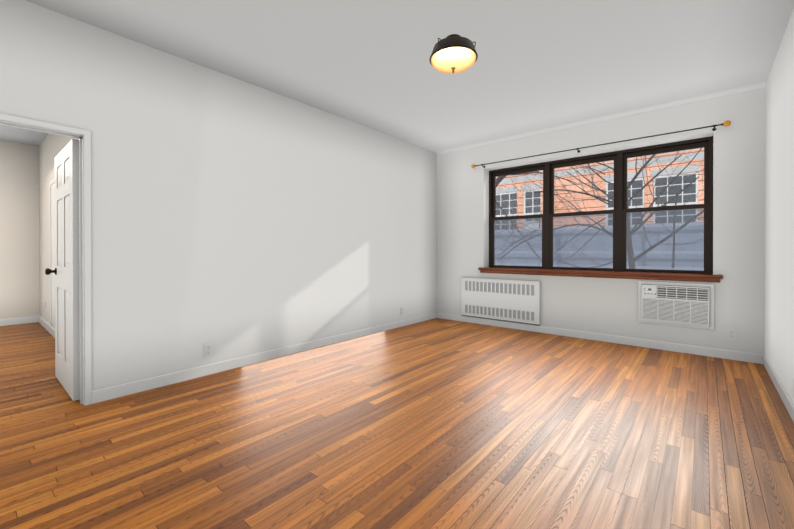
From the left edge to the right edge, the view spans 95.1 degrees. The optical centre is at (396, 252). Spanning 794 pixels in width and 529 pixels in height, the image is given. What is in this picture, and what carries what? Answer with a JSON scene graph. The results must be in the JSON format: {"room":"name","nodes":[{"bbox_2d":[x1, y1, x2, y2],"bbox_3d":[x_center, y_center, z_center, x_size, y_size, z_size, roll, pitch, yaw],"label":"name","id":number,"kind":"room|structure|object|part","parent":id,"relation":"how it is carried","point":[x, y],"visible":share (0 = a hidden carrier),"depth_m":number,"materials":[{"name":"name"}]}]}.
{"room":"empty living room","nodes":[
{"label":"empty living room","id":0,"kind":"room"},
{"bbox_2d":[0,140,39,318],"bbox_3d":[-6.006,-0.283,5.106,0.150,2.700,1.630,0,0,40],"label":"wall","id":1,"kind":"structure","parent":0,"point":[19,235],"depth_m":5.43,"materials":[{"name":"beige paint"}]},
{"bbox_2d":[0,316,36,325],"bbox_3d":[-5.938,1.017,5.066,0.013,0.100,1.290,0,0,40],"label":"baseboard","id":2,"kind":"structure","parent":1,"relation":"attached to","point":[30,319],"depth_m":5.41,"materials":[{"name":"white wood"}]},
{"bbox_2d":[39,133,78,323],"bbox_3d":[-3.797,-0.280,4.227,4.360,2.700,0.120,0,0,40],"label":"wall","id":3,"kind":"structure","parent":0,"point":[51,146],"depth_m":5.12,"materials":[{"name":"beige paint"}]},
{"bbox_2d":[37,315,54,337],"bbox_3d":[-3.839,1.021,4.182,4.360,0.100,0.013,0,0,40],"label":"baseboard","id":4,"kind":"structure","parent":3,"relation":"attached to","point":[45,324],"depth_m":5.02,"materials":[{"name":"white wood"}]},
{"bbox_2d":[50,178,54,328],"bbox_3d":[-4.227,0.067,4.506,0.905,2.005,0.012,0,0,40],"label":"trim","id":5,"kind":"structure","parent":3,"relation":"attached to","point":[52,252],"depth_m":4.69,"materials":[{"name":"white wood"}]},
{"bbox_2d":[0,0,436,390],"bbox_3d":[-1.199,-0.278,3.839,0.110,2.700,5.600,0,0,40],"label":"wall","id":6,"kind":"structure","parent":0,"point":[232,217],"depth_m":3.24,"materials":[{"name":"white paint"}]},
{"bbox_2d":[0,113,91,404],"bbox_3d":[-2.512,0.108,2.286,0.130,1.941,0.892,0,0,40],"label":"door frame","id":7,"kind":"structure","parent":6,"relation":"attached to","point":[83,136],"depth_m":2.57,"materials":[{"name":"white wood"}]},
{"bbox_2d":[45,139,79,400],"bbox_3d":[-2.617,0.124,2.880,0.825,1.880,0.178,0,0,40],"label":"door leaf","id":8,"kind":"structure","parent":6,"relation":"in","point":[66,271],"depth_m":2.74,"materials":[{"name":"white paint"}]},
{"bbox_3d":[-2.882,0.158,3.104,0.060,0.060,0.178,0,0,40],"label":"knob","id":9,"kind":"part","parent":8,"relation":"part of","materials":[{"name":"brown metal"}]},
{"bbox_2d":[204,342,212,356],"bbox_3d":[-1.661,0.853,3.202,0.008,0.120,0.074,0,0,40],"label":"electrical outlet","id":10,"kind":"object","parent":6,"relation":"attached to","point":[208,349],"visible":1,"depth_m":3.20,"materials":[{"name":"white plastic"}]},
{"bbox_2d":[92,312,435,403],"bbox_3d":[-0.761,1.025,4.267,0.013,0.090,4.389,0,0,40],"label":"baseboard","id":11,"kind":"structure","parent":6,"relation":"attached to","point":[113,392],"depth_m":3.35,"materials":[{"name":"white wood"}]},
{"bbox_2d":[0,318,793,528],"bbox_3d":[-1.368,1.171,4.086,8.559,0.200,6.050,0,0,40],"label":"floor","id":12,"kind":"structure","parent":0,"point":[437,423],"depth_m":2.08,"materials":[{"name":"brown wood"}]},
{"bbox_2d":[0,0,793,151],"bbox_3d":[-1.368,-1.729,4.074,8.559,0.200,6.050,0,0,40],"label":"ceiling","id":13,"kind":"structure","parent":0,"point":[540,64],"depth_m":2.93,"materials":[{"name":"white paint"}]},
{"bbox_2d":[429,34,477,73],"bbox_3d":[0.428,-1.492,2.759,0.362,0.264,0.362,0,0,40],"label":"ceiling light fixture","id":14,"kind":"object","parent":13,"relation":"attached to","point":[453,53],"visible":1,"depth_m":2.65,"materials":[{"name":"black metal"}]},
{"bbox_3d":[0.428,-1.436,2.759,0.340,0.068,0.340,0,0,40],"label":"lamp shade","id":15,"kind":"part","parent":14,"relation":"part of","materials":[{"name":"white glass"}]},
{"bbox_2d":[436,82,765,154],"bbox_3d":[2.083,-1.609,4.697,3.789,0.045,0.045,0,0,40],"label":"cove","id":16,"kind":"object","parent":13,"relation":"attached to","point":[758,86],"visible":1,"depth_m":4.25,"materials":[{"name":"white paint"}]},
{"bbox_2d":[437,88,765,354],"bbox_3d":[2.210,-0.282,4.821,4.049,2.700,0.300,0,0,40],"label":"wall","id":17,"kind":"structure","parent":0,"point":[609,306],"depth_m":4.17,"materials":[{"name":"white paint"}]},
{"bbox_2d":[461,277,539,325],"bbox_3d":[1.454,0.680,5.239,1.190,0.592,0.035,0,0,40],"label":"radiator cover","id":18,"kind":"object","parent":17,"relation":"attached to","point":[516,301],"visible":1,"depth_m":5.19,"materials":[{"name":"white metal"}]},
{"bbox_2d":[436,312,759,363],"bbox_3d":[2.090,1.024,4.723,3.720,0.090,0.013,0,0,40],"label":"baseboard","id":19,"kind":"structure","parent":17,"relation":"attached to","point":[683,348],"depth_m":4.27,"materials":[{"name":"white wood"}]},
{"bbox_2d":[478,267,722,282],"bbox_3d":[2.319,0.262,4.624,2.714,0.078,0.227,0,0,40],"label":"window sill","id":20,"kind":"structure","parent":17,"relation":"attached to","point":[696,277],"depth_m":4.33,"materials":[{"name":"brown wood"}]},
{"bbox_2d":[489,136,712,273],"bbox_3d":[2.416,-0.491,4.743,2.580,1.510,0.101,0,0,40],"label":"window","id":21,"kind":"structure","parent":17,"relation":"in","point":[620,211],"depth_m":4.47,"materials":[{"name":"clear glass"}]},
{"bbox_3d":[1.746,-0.150,5.280,0.725,0.690,0.006,0,0,40],"label":"lower window screen glass","id":22,"kind":"part","parent":21,"relation":"part of","materials":[{"name":"clear glass"}]},
{"bbox_3d":[2.400,-0.147,4.727,0.725,0.690,0.006,0,0,40],"label":"lower window screen glass","id":23,"kind":"part","parent":21,"relation":"part of","materials":[{"name":"clear glass"}]},
{"bbox_3d":[3.055,-0.145,4.174,0.725,0.690,0.006,0,0,40],"label":"lower window screen glass","id":24,"kind":"part","parent":21,"relation":"part of","materials":[{"name":"clear glass"}]},
{"bbox_2d":[471,120,730,167],"bbox_3d":[2.226,-1.287,4.540,2.870,0.065,0.100,0,0,40],"label":"curtain rod","id":25,"kind":"object","parent":17,"relation":"attached to","point":[727,123],"visible":1,"depth_m":4.19,"materials":[{"name":"black metal"}]},
{"bbox_2d":[638,281,713,329],"bbox_3d":[3.128,0.557,4.086,0.653,0.464,0.442,0,0,40],"label":"air conditioner unit","id":26,"kind":"object","parent":17,"relation":"attached to","point":[682,304],"visible":1,"depth_m":3.90,"materials":[{"name":"white plastic"}]},
{"bbox_3d":[2.823,0.434,4.062,0.125,0.125,0.008,0,0,40],"label":"control panel","id":27,"kind":"part","parent":26,"relation":"part of","materials":[{"name":"white plastic"}]},
{"bbox_2d":[727,328,736,340],"bbox_3d":[3.361,0.818,3.649,0.074,0.120,0.007,0,0,40],"label":"outlet","id":28,"kind":"object","parent":17,"relation":"attached to","point":[731,333],"visible":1,"depth_m":3.65,"materials":[{"name":"white plastic"}]},
{"bbox_2d":[765,9,793,403],"bbox_3d":[1.795,-0.268,1.309,0.150,2.700,5.600,0,0,40],"label":"wall","id":29,"kind":"structure","parent":0,"point":[779,279],"depth_m":2.79,"materials":[{"name":"white paint"}]},
{"bbox_2d":[760,354,793,421],"bbox_3d":[1.732,1.037,1.367,0.013,0.090,5.600,0,0,40],"label":"baseboard","id":30,"kind":"structure","parent":29,"relation":"attached to","point":[787,401],"depth_m":2.76,"materials":[{"name":"white wood"}]},
{"label":"outside","id":31,"kind":"structure","parent":0,"visible":0},
{"bbox_2d":[495,148,703,270],"bbox_3d":[6.848,-0.479,16.375,28.000,21.000,5.060,0,0,40],"label":"brick building","id":32,"kind":"structure","parent":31,"point":[596,206],"depth_m":15.35,"materials":[{"name":"brick"}]},
{"bbox_3d":[8.139,-2.135,17.896,28.000,9.020,0.260,0,0,40],"label":"stone trim","id":33,"kind":"part","parent":32,"relation":"part of","materials":[{"name":"stone"}]},
{"bbox_2d":[495,148,703,268],"bbox_3d":[4.308,-2.265,8.853,7.736,7.942,5.420,0,0,40],"label":"branches","id":34,"kind":"object","parent":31,"point":[499,180],"depth_m":8.95,"materials":[{"name":"brown plant"}]}
]}

